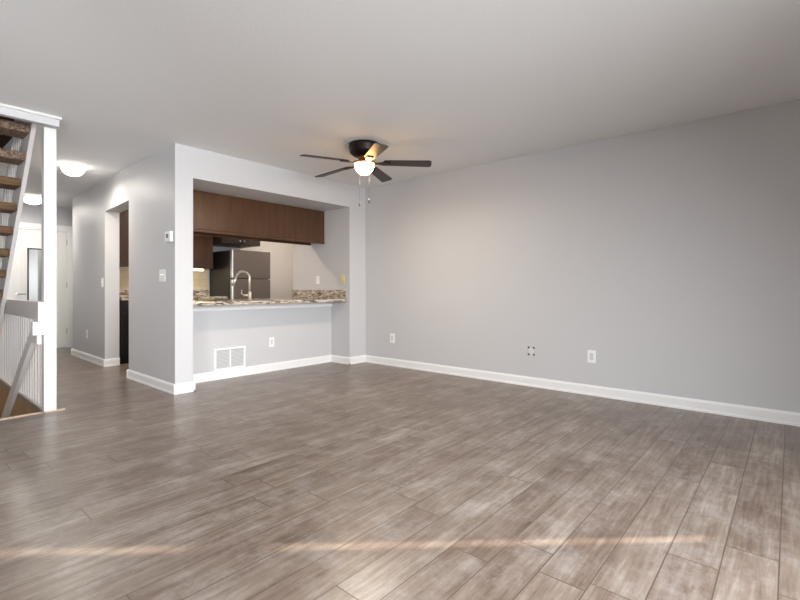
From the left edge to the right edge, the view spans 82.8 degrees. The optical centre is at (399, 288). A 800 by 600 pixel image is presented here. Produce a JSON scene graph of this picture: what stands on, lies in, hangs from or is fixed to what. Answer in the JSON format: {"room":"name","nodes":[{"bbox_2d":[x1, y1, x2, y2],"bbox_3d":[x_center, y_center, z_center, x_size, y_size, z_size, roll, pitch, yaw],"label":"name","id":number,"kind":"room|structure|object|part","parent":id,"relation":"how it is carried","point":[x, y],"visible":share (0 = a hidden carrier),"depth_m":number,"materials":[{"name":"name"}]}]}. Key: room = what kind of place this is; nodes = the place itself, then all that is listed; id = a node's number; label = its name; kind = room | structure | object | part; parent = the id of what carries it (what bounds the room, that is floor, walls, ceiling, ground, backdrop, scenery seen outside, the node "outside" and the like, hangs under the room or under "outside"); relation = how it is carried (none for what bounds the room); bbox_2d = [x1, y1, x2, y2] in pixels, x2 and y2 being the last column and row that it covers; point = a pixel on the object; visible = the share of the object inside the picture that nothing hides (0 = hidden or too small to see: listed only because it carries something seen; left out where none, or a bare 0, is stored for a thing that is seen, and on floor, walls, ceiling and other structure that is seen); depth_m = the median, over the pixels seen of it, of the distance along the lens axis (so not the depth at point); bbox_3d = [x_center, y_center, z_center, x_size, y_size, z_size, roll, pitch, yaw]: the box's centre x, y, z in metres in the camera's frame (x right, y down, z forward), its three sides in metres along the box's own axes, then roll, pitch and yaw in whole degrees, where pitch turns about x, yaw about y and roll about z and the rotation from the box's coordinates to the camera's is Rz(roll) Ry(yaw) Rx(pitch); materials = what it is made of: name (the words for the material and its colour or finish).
{"room":"empty living room","nodes":[
{"label":"empty living room","id":0,"kind":"room"},
{"bbox_2d":[0,116,14,147],"bbox_3d":[-4.474,-2.408,3.869,2.730,1.739,1.980,0,0,41],"label":"wall","id":1,"kind":"structure","parent":0,"point":[4,139],"depth_m":4.92,"materials":[{"name":"brown"}]},
{"bbox_2d":[0,103,61,127],"bbox_3d":[-3.444,-1.377,3.044,0.088,0.077,1.915,0,0,41],"label":"trim","id":2,"kind":"structure","parent":1,"relation":"attached to","point":[9,111],"depth_m":3.60,"materials":[{"name":"grey paint"}]},
{"bbox_2d":[0,386,33,417],"bbox_3d":[-3.823,2.353,4.563,2.350,2.539,0.080,0,0,41],"label":"wall","id":3,"kind":"structure","parent":0,"point":[19,408],"depth_m":4.54,"materials":[{"name":"brown wood"}]},
{"bbox_2d":[0,411,43,419],"bbox_3d":[-3.547,1.029,3.071,0.040,0.028,1.820,0,0,41],"label":"trim","id":4,"kind":"structure","parent":3,"relation":"attached to","point":[41,411],"depth_m":3.64,"materials":[{"name":"beige wood"}]},
{"bbox_2d":[44,408,64,412],"bbox_3d":[-2.892,1.017,3.800,0.038,0.012,0.140,0,0,41],"label":"trim","id":5,"kind":"structure","parent":3,"relation":"attached to","point":[60,409],"depth_m":3.79,"materials":[{"name":"beige wood"}]},
{"bbox_2d":[30,127,55,411],"bbox_3d":[-2.961,-0.164,3.768,0.085,2.350,0.158,0,0,41],"label":"newel post","id":6,"kind":"object","parent":5,"relation":"on","point":[45,324],"visible":1,"depth_m":3.77,"materials":[{"name":"white"}]},
{"bbox_2d":[1,332,41,417],"bbox_3d":[-3.644,0.951,4.345,1.705,1.145,0.054,0,0,41],"label":"stair handrail","id":7,"kind":"object","parent":6,"relation":"attached to","point":[32,340],"visible":0.81,"depth_m":4.22,"materials":[{"name":"white paint"}]},
{"bbox_2d":[1,201,72,226],"bbox_3d":[-5.667,-0.197,8.252,0.120,2.440,6.900,0,0,41],"label":"wall","id":8,"kind":"structure","parent":0,"point":[31,213],"depth_m":7.67,"materials":[{"name":"grey paint"}]},
{"bbox_2d":[6,222,72,347],"bbox_3d":[-6.105,-0.040,7.698,0.160,2.125,0.940,0,0,41],"label":"door","id":9,"kind":"structure","parent":8,"relation":"in","point":[29,234],"depth_m":7.87,"materials":[{"name":"white wood"}]},
{"bbox_3d":[-6.185,-0.287,7.568,0.008,0.620,0.212,0,0,41],"label":"panel","id":10,"kind":"part","parent":9,"relation":"part of","materials":[{"name":"white paint"}]},
{"bbox_3d":[-6.185,-0.782,7.568,0.008,0.190,0.212,0,0,41],"label":"panel","id":11,"kind":"part","parent":9,"relation":"part of","materials":[{"name":"white paint"}]},
{"bbox_2d":[27,248,41,300],"bbox_3d":[-6.119,-0.040,7.617,0.020,1.285,0.220,0,0,41],"label":"mirror","id":12,"kind":"object","parent":9,"relation":"attached to","point":[34,255],"visible":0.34,"depth_m":7.61,"materials":[{"name":"black mirror"}]},
{"bbox_3d":[-5.988,-0.287,7.797,0.008,0.620,0.212,0,0,41],"label":"panel","id":13,"kind":"part","parent":9,"relation":"part of","materials":[{"name":"white paint"}]},
{"bbox_3d":[-5.988,0.493,7.797,0.008,0.620,0.212,0,0,41],"label":"panel","id":14,"kind":"part","parent":9,"relation":"part of","materials":[{"name":"white paint"}]},
{"bbox_2d":[73,181,118,358],"bbox_3d":[-4.434,-0.197,6.577,1.639,2.440,0.170,0,0,42],"label":"wall","id":15,"kind":"structure","parent":0,"point":[95,229],"depth_m":6.25,"materials":[{"name":"grey paint"}]},
{"bbox_2d":[71,348,104,366],"bbox_3d":[-4.495,0.974,6.506,1.672,0.098,0.018,0,0,42],"label":"baseboard","id":16,"kind":"structure","parent":15,"relation":"attached to","point":[88,357],"depth_m":6.43,"materials":[{"name":"white wood"}]},
{"bbox_2d":[103,358,119,366],"bbox_3d":[-3.825,0.974,6.018,0.018,0.098,0.188,0,0,41],"label":"baseboard","id":17,"kind":"object","parent":15,"relation":"attached to","point":[115,361],"visible":1,"depth_m":6.02,"materials":[{"name":"white wood"}]},
{"bbox_2d":[105,166,128,212],"bbox_3d":[-3.445,-1.220,5.656,1.078,0.395,0.170,0,0,45],"label":"wall","id":18,"kind":"structure","parent":0,"point":[117,186],"depth_m":5.58,"materials":[{"name":"grey paint"}]},
{"bbox_2d":[204,241,292,297],"bbox_3d":[-3.059,-0.197,8.030,0.120,2.440,3.830,0,0,41],"label":"wall","id":19,"kind":"structure","parent":0,"point":[281,254],"depth_m":8.76,"materials":[{"name":"grey paint"}]},
{"bbox_2d":[119,267,207,288],"bbox_3d":[-3.756,-0.163,7.120,0.011,0.330,1.517,0,0,41],"label":"wall tiles","id":20,"kind":"structure","parent":19,"relation":"attached to","point":[200,278],"depth_m":7.52,"materials":[{"name":"beige tile"}]},
{"bbox_2d":[119,209,212,268],"bbox_3d":[-3.653,-0.778,6.987,0.338,0.898,1.445,0,0,41],"label":"upper cabinet","id":21,"kind":"object","parent":19,"relation":"attached to","point":[202,245],"visible":0.13,"depth_m":7.19,"materials":[{"name":"brown wood"}]},
{"bbox_3d":[-3.846,-0.777,6.519,0.019,0.880,0.474,0,0,41],"label":"door","id":22,"kind":"part","parent":21,"relation":"part of","materials":[{"name":"brown wood"}]},
{"bbox_3d":[-3.219,-0.777,7.246,0.019,0.880,0.474,0,0,41],"label":"door","id":23,"kind":"part","parent":21,"relation":"part of","materials":[{"name":"brown wood"}]},
{"bbox_2d":[213,237,259,247],"bbox_3d":[-2.840,-0.981,7.712,0.624,0.493,0.695,0,0,41],"label":"range hood","id":24,"kind":"object","parent":19,"relation":"attached to","point":[217,241],"visible":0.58,"depth_m":7.52,"materials":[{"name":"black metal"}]},
{"bbox_3d":[-2.743,-0.977,7.401,0.019,0.480,0.341,0,0,41],"label":"door","id":25,"kind":"part","parent":24,"relation":"part of","materials":[{"name":"brown wood"}]},
{"bbox_3d":[-2.517,-0.977,7.663,0.019,0.480,0.341,0,0,41],"label":"door","id":26,"kind":"part","parent":24,"relation":"part of","materials":[{"name":"brown wood"}]},
{"bbox_2d":[193,306,330,373],"bbox_3d":[-1.704,0.599,5.624,0.115,0.848,2.125,0,0,41],"label":"wall","id":27,"kind":"structure","parent":0,"point":[298,332],"depth_m":5.57,"materials":[{"name":"grey paint"}]},
{"bbox_2d":[214,346,245,370],"bbox_3d":[-1.958,0.798,5.231,0.012,0.252,0.384,0,0,41],"label":"air vent","id":28,"kind":"object","parent":27,"relation":"in","point":[230,357],"visible":1,"depth_m":5.23,"materials":[{"name":"white plastic"}]},
{"bbox_3d":[-2.016,0.801,5.165,0.005,0.193,0.159,0,0,41],"label":"louvre panel","id":29,"kind":"part","parent":28,"relation":"part of","materials":[{"name":"white paint"}]},
{"bbox_3d":[-1.901,0.801,5.298,0.005,0.193,0.159,0,0,41],"label":"louvre panel","id":30,"kind":"part","parent":28,"relation":"part of","materials":[{"name":"white paint"}]},
{"bbox_2d":[193,355,330,382],"bbox_3d":[-1.653,0.974,5.581,0.018,0.098,2.125,0,0,41],"label":"baseboard","id":31,"kind":"structure","parent":27,"relation":"attached to","point":[230,373],"depth_m":5.50,"materials":[{"name":"white wood"}]},
{"bbox_2d":[193,302,331,310],"bbox_3d":[-1.652,0.209,5.579,0.022,0.064,2.123,0,0,41],"label":"trim","id":32,"kind":"structure","parent":27,"relation":"attached to","point":[287,305],"depth_m":5.49,"materials":[{"name":"white wood"}]},
{"bbox_2d":[269,337,273,346],"bbox_3d":[-1.598,0.661,5.651,0.008,0.117,0.072,0,0,41],"label":"wall outlet","id":33,"kind":"object","parent":27,"relation":"attached to","point":[271,339],"visible":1,"depth_m":5.64,"materials":[{"name":"white plastic"}]},
{"bbox_2d":[331,355,350,364],"bbox_3d":[-0.824,0.974,6.256,0.393,0.098,0.018,0,0,41],"label":"baseboard","id":34,"kind":"structure","parent":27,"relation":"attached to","point":[334,358],"depth_m":6.25,"materials":[{"name":"white wood"}]},
{"bbox_2d":[193,147,349,211],"bbox_3d":[-1.713,-1.264,5.632,0.890,0.307,2.125,0,0,41],"label":"wall","id":35,"kind":"structure","parent":0,"point":[213,172],"depth_m":5.23,"materials":[{"name":"grey paint"}]},
{"bbox_2d":[193,190,324,244],"bbox_3d":[-1.894,-0.875,5.788,0.334,0.466,2.115,0,0,41],"label":"upper cabinet","id":36,"kind":"object","parent":35,"relation":"attached to","point":[214,215],"visible":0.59,"depth_m":5.65,"materials":[{"name":"brown wood"}]},
{"bbox_3d":[-2.259,-0.891,5.122,0.012,0.428,0.628,0,0,41],"label":"panel","id":37,"kind":"part","parent":36,"relation":"part of","materials":[{"name":"brown wood"}]},
{"bbox_3d":[-2.013,-0.662,5.891,0.018,0.040,2.115,0,0,41],"label":"light rail","id":38,"kind":"part","parent":36,"relation":"part of","materials":[{"name":"brown wood"}]},
{"bbox_3d":[-1.812,-0.891,5.641,0.012,0.428,0.738,0,0,41],"label":"panel","id":39,"kind":"part","parent":36,"relation":"part of","materials":[{"name":"brown wood"}]},
{"bbox_3d":[-1.774,-0.658,5.684,0.018,0.032,2.115,0,0,41],"label":"light rail","id":40,"kind":"part","parent":36,"relation":"part of","materials":[{"name":"brown wood"}]},
{"bbox_3d":[-1.327,-0.891,6.204,0.012,0.428,0.743,0,0,41],"label":"panel","id":41,"kind":"part","parent":36,"relation":"part of","materials":[{"name":"brown wood"}]},
{"bbox_2d":[293,185,364,356],"bbox_3d":[-1.017,-0.197,6.731,1.270,2.440,0.450,0,0,41],"label":"wall column","id":42,"kind":"structure","parent":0,"point":[343,250],"depth_m":6.31,"materials":[{"name":"grey paint"}]},
{"bbox_2d":[316,276,319,283],"bbox_3d":[-1.196,-0.131,6.578,0.072,0.117,0.016,0,0,41],"label":"wall switch","id":43,"kind":"object","parent":42,"relation":"attached to","point":[317,277],"visible":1,"depth_m":6.57,"materials":[{"name":"white plastic"}]},
{"bbox_2d":[0,347,799,599],"bbox_3d":[-1.365,1.053,4.543,11.600,0.060,6.900,0,0,41],"label":"floor","id":44,"kind":"structure","parent":0,"point":[329,480],"depth_m":2.26,"materials":[{"name":"grey wood"}]},
{"bbox_2d":[0,118,36,332],"bbox_3d":[-4.360,-0.635,4.308,2.570,3.317,1.012,0,0,41],"label":"staircase","id":45,"kind":"structure","parent":44,"relation":"on","point":[18,158],"depth_m":4.27,"materials":[{"name":"white paint"}]},
{"bbox_3d":[-4.068,-1.057,4.700,2.200,2.460,0.037,0,0,41],"label":"handrail","id":46,"kind":"part","parent":45,"relation":"part of","materials":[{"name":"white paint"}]},
{"bbox_2d":[0,299,41,409],"bbox_3d":[-3.844,0.567,4.574,2.305,0.911,0.060,0,0,41],"label":"stair railing","id":47,"kind":"object","parent":44,"relation":"on","point":[18,314],"visible":0.7,"depth_m":4.45,"materials":[{"name":"white paint"}]},
{"bbox_3d":[-3.844,0.189,4.573,2.305,0.155,0.048,0,0,41],"label":"rail","id":48,"kind":"part","parent":47,"relation":"part of","materials":[{"name":"white paint"}]},
{"bbox_2d":[119,299,195,363],"bbox_3d":[-3.510,0.589,6.910,0.640,0.868,1.515,0,0,41],"label":"base cabinet","id":49,"kind":"object","parent":44,"relation":"on","point":[123,304],"visible":0.22,"depth_m":6.17,"materials":[{"name":"black metal"}]},
{"bbox_3d":[-3.604,0.243,6.326,0.019,0.160,0.497,0,0,41],"label":"drawer","id":50,"kind":"part","parent":49,"relation":"part of","materials":[{"name":"black wood"}]},
{"bbox_3d":[-3.604,0.618,6.326,0.019,0.570,0.497,0,0,41],"label":"door","id":51,"kind":"part","parent":49,"relation":"part of","materials":[{"name":"black wood"}]},
{"bbox_2d":[119,296,227,299],"bbox_3d":[-3.506,0.134,6.912,0.656,0.040,1.527,0,0,41],"label":"countertop","id":52,"kind":"structure","parent":49,"relation":"on","point":[194,297],"depth_m":7.00,"materials":[{"name":"stone"}]},
{"bbox_2d":[119,289,208,296],"bbox_3d":[-3.747,0.058,7.120,0.021,0.110,1.527,0,0,41],"label":"granite splash","id":53,"kind":"object","parent":52,"relation":"on","point":[122,292],"visible":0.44,"depth_m":7.52,"materials":[{"name":"stone"}]},
{"bbox_2d":[129,143,192,383],"bbox_3d":[-2.597,-0.197,4.875,1.240,2.440,0.175,0,0,41],"label":"wall pier","id":54,"kind":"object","parent":44,"relation":"on","point":[160,183],"visible":0.86,"depth_m":4.62,"materials":[{"name":"grey paint"}]},
{"bbox_2d":[127,369,175,394],"bbox_3d":[-2.658,0.974,4.804,1.276,0.098,0.018,0,0,41],"label":"baseboard","id":55,"kind":"structure","parent":54,"relation":"attached to","point":[150,381],"depth_m":4.74,"materials":[{"name":"white wood"}]},
{"bbox_2d":[159,269,164,281],"bbox_3d":[-2.412,-0.137,4.592,0.140,0.122,0.016,0,0,41],"label":"wall switch","id":56,"kind":"object","parent":54,"relation":"attached to","point":[162,271],"visible":1,"depth_m":4.60,"materials":[{"name":"white plastic"}]},
{"bbox_2d":[165,231,172,241],"bbox_3d":[-2.280,-0.515,4.470,0.130,0.100,0.027,0,0,41],"label":"thermostat","id":57,"kind":"object","parent":54,"relation":"attached to","point":[168,235],"visible":1,"depth_m":4.44,"materials":[{"name":"white plastic"}]},
{"bbox_2d":[173,381,195,394],"bbox_3d":[-2.120,0.974,4.465,0.018,0.098,0.211,0,0,41],"label":"baseboard","id":58,"kind":"structure","parent":54,"relation":"attached to","point":[186,387],"depth_m":4.46,"materials":[{"name":"white wood"}]},
{"bbox_2d":[210,249,269,298],"bbox_3d":[-2.724,0.196,7.732,0.747,1.655,0.713,0,0,41],"label":"refrigerator","id":59,"kind":"object","parent":44,"relation":"on","point":[226,264],"visible":0.59,"depth_m":7.46,"materials":[{"name":"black metal"}]},
{"bbox_3d":[-2.687,0.401,7.250,0.062,1.125,0.030,0,0,41],"label":"edge handle","id":60,"kind":"part","parent":59,"relation":"part of","materials":[{"name":"silver metal"}]},
{"bbox_3d":[-2.687,-0.402,7.250,0.062,0.460,0.030,0,0,41],"label":"edge handle","id":61,"kind":"part","parent":59,"relation":"part of","materials":[{"name":"silver metal"}]},
{"bbox_3d":[-2.463,0.401,7.527,0.060,1.125,0.683,0,0,41],"label":"fresh food door","id":62,"kind":"part","parent":59,"relation":"part of","materials":[{"name":"silver metal"}]},
{"bbox_3d":[-2.463,-0.402,7.527,0.060,0.460,0.683,0,0,41],"label":"freezer door","id":63,"kind":"part","parent":59,"relation":"part of","materials":[{"name":"silver metal"}]},
{"bbox_3d":[-1.960,0.599,5.848,0.555,0.847,2.100,0,0,41],"label":"base cabinet","id":64,"kind":"object","parent":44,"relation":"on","visible":0},
{"bbox_2d":[193,298,346,305],"bbox_3d":[-1.808,0.153,5.714,1.040,0.042,2.121,0,0,41],"label":"countertop","id":65,"kind":"structure","parent":64,"relation":"on","point":[215,302],"depth_m":5.31,"materials":[{"name":"stone"}]},
{"bbox_2d":[196,298,213,299],"bbox_3d":[-2.340,0.121,5.449,0.060,0.020,0.200,0,0,41],"label":"board","id":66,"kind":"object","parent":65,"relation":"on","point":[196,298],"visible":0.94,"depth_m":5.42,"materials":[{"name":"beige"}]},
{"bbox_2d":[232,271,251,299],"bbox_3d":[-1.939,-0.046,5.546,0.257,0.357,0.073,0,0,-1],"label":"kitchen faucet","id":67,"kind":"object","parent":65,"relation":"on","point":[249,295],"visible":1,"depth_m":5.54,"materials":[{"name":"silver metal"}]},
{"bbox_2d":[292,290,345,298],"bbox_3d":[-1.195,0.071,6.570,1.190,0.120,0.024,0,0,41],"label":"granite upstand","id":68,"kind":"object","parent":65,"relation":"on","point":[341,294],"visible":0.97,"depth_m":6.52,"materials":[{"name":"stone"}]},
{"bbox_2d":[0,0,799,208],"bbox_3d":[-1.365,-1.477,4.543,11.600,0.120,6.900,0,0,41],"label":"ceiling","id":69,"kind":"structure","parent":0,"point":[450,84],"depth_m":2.97,"materials":[{"name":"white paint"}]},
{"bbox_2d":[24,195,41,204],"bbox_3d":[-5.622,-1.356,6.948,0.250,0.120,0.250,0,0,41],"label":"flush ceiling light","id":70,"kind":"object","parent":69,"relation":"attached to","point":[30,199],"visible":0.9,"depth_m":6.88,"materials":[{"name":"white glass"}]},
{"bbox_2d":[61,163,84,175],"bbox_3d":[-3.752,-1.356,5.204,0.224,0.120,0.224,0,0,41],"label":"flush ceiling light","id":71,"kind":"object","parent":69,"relation":"attached to","point":[70,169],"visible":1,"depth_m":5.13,"materials":[{"name":"white glass"}]},
{"bbox_2d":[300,140,431,205],"bbox_3d":[-0.385,-1.121,4.462,1.236,0.590,1.268,0,0,41],"label":"ceiling fan","id":72,"kind":"object","parent":69,"relation":"hanging from","point":[365,151],"visible":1,"depth_m":4.38,"materials":[{"name":"brown wood"}]},
{"bbox_3d":[-0.688,-1.212,4.197,0.471,0.053,0.123,0,0,-34],"label":"blade","id":73,"kind":"part","parent":72,"relation":"part of","materials":[{"name":"brown wood"}]},
{"bbox_3d":[-0.690,-1.209,4.692,0.471,0.059,0.123,0,0,38],"label":"blade","id":74,"kind":"part","parent":72,"relation":"part of","materials":[{"name":"brown wood"}]},
{"bbox_3d":[-0.349,-1.170,4.446,0.192,0.110,0.192,0,0,41],"label":"lamp shade","id":75,"kind":"part","parent":72,"relation":"part of","materials":[{"name":"white glass"}]},
{"bbox_3d":[-0.217,-1.225,4.046,0.123,0.041,0.472,0,0,-16],"label":"blade","id":76,"kind":"part","parent":72,"relation":"part of","materials":[{"name":"brown wood"}]},
{"bbox_3d":[-0.220,-1.219,4.847,0.123,0.051,0.472,0,0,20],"label":"blade","id":77,"kind":"part","parent":72,"relation":"part of","materials":[{"name":"brown wood"}]},
{"bbox_3d":[0.072,-1.228,4.448,0.472,0.040,0.123,0,0,2],"label":"blade","id":78,"kind":"part","parent":72,"relation":"part of","materials":[{"name":"brown wood"}]},
{"bbox_2d":[365,99,799,412],"bbox_3d":[1.960,-0.197,4.364,6.330,2.440,0.150,0,0,41],"label":"wall","id":79,"kind":"structure","parent":0,"point":[671,254],"depth_m":4.21,"materials":[{"name":"grey paint"}]},
{"bbox_2d":[349,355,364,364],"bbox_3d":[-0.584,0.974,6.247,0.018,0.098,0.318,0,0,41],"label":"baseboard","id":80,"kind":"structure","parent":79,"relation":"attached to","point":[357,359],"depth_m":6.24,"materials":[{"name":"white wood"}]},
{"bbox_2d":[390,333,394,342],"bbox_3d":[-0.103,0.655,6.037,0.078,0.122,0.008,0,0,41],"label":"wall outlet","id":81,"kind":"object","parent":79,"relation":"attached to","point":[392,336],"visible":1,"depth_m":6.03,"materials":[{"name":"white plastic"}]},
{"bbox_2d":[528,346,534,355],"bbox_3d":[1.378,0.651,4.762,0.076,0.100,0.006,0,0,41],"label":"wall outlet","id":82,"kind":"object","parent":79,"relation":"attached to","point":[531,349],"visible":1,"depth_m":4.76,"materials":[{"name":"grey paint"}]},
{"bbox_3d":[1.379,0.651,4.763,0.056,0.084,0.002,0,0,41],"label":"filler plate","id":83,"kind":"part","parent":82,"relation":"part of","materials":[{"name":"white plastic"}]},
{"bbox_2d":[365,355,799,426],"bbox_3d":[1.905,0.974,4.301,6.330,0.098,0.018,0,0,41],"label":"baseboard","id":84,"kind":"structure","parent":79,"relation":"attached to","point":[733,410],"depth_m":4.21,"materials":[{"name":"white wood"}]},
{"bbox_2d":[587,350,595,362],"bbox_3d":[1.842,0.649,4.361,0.078,0.122,0.008,0,0,41],"label":"wall outlet","id":85,"kind":"object","parent":79,"relation":"attached to","point":[591,354],"visible":1,"depth_m":4.36,"materials":[{"name":"white plastic"}]}
]}

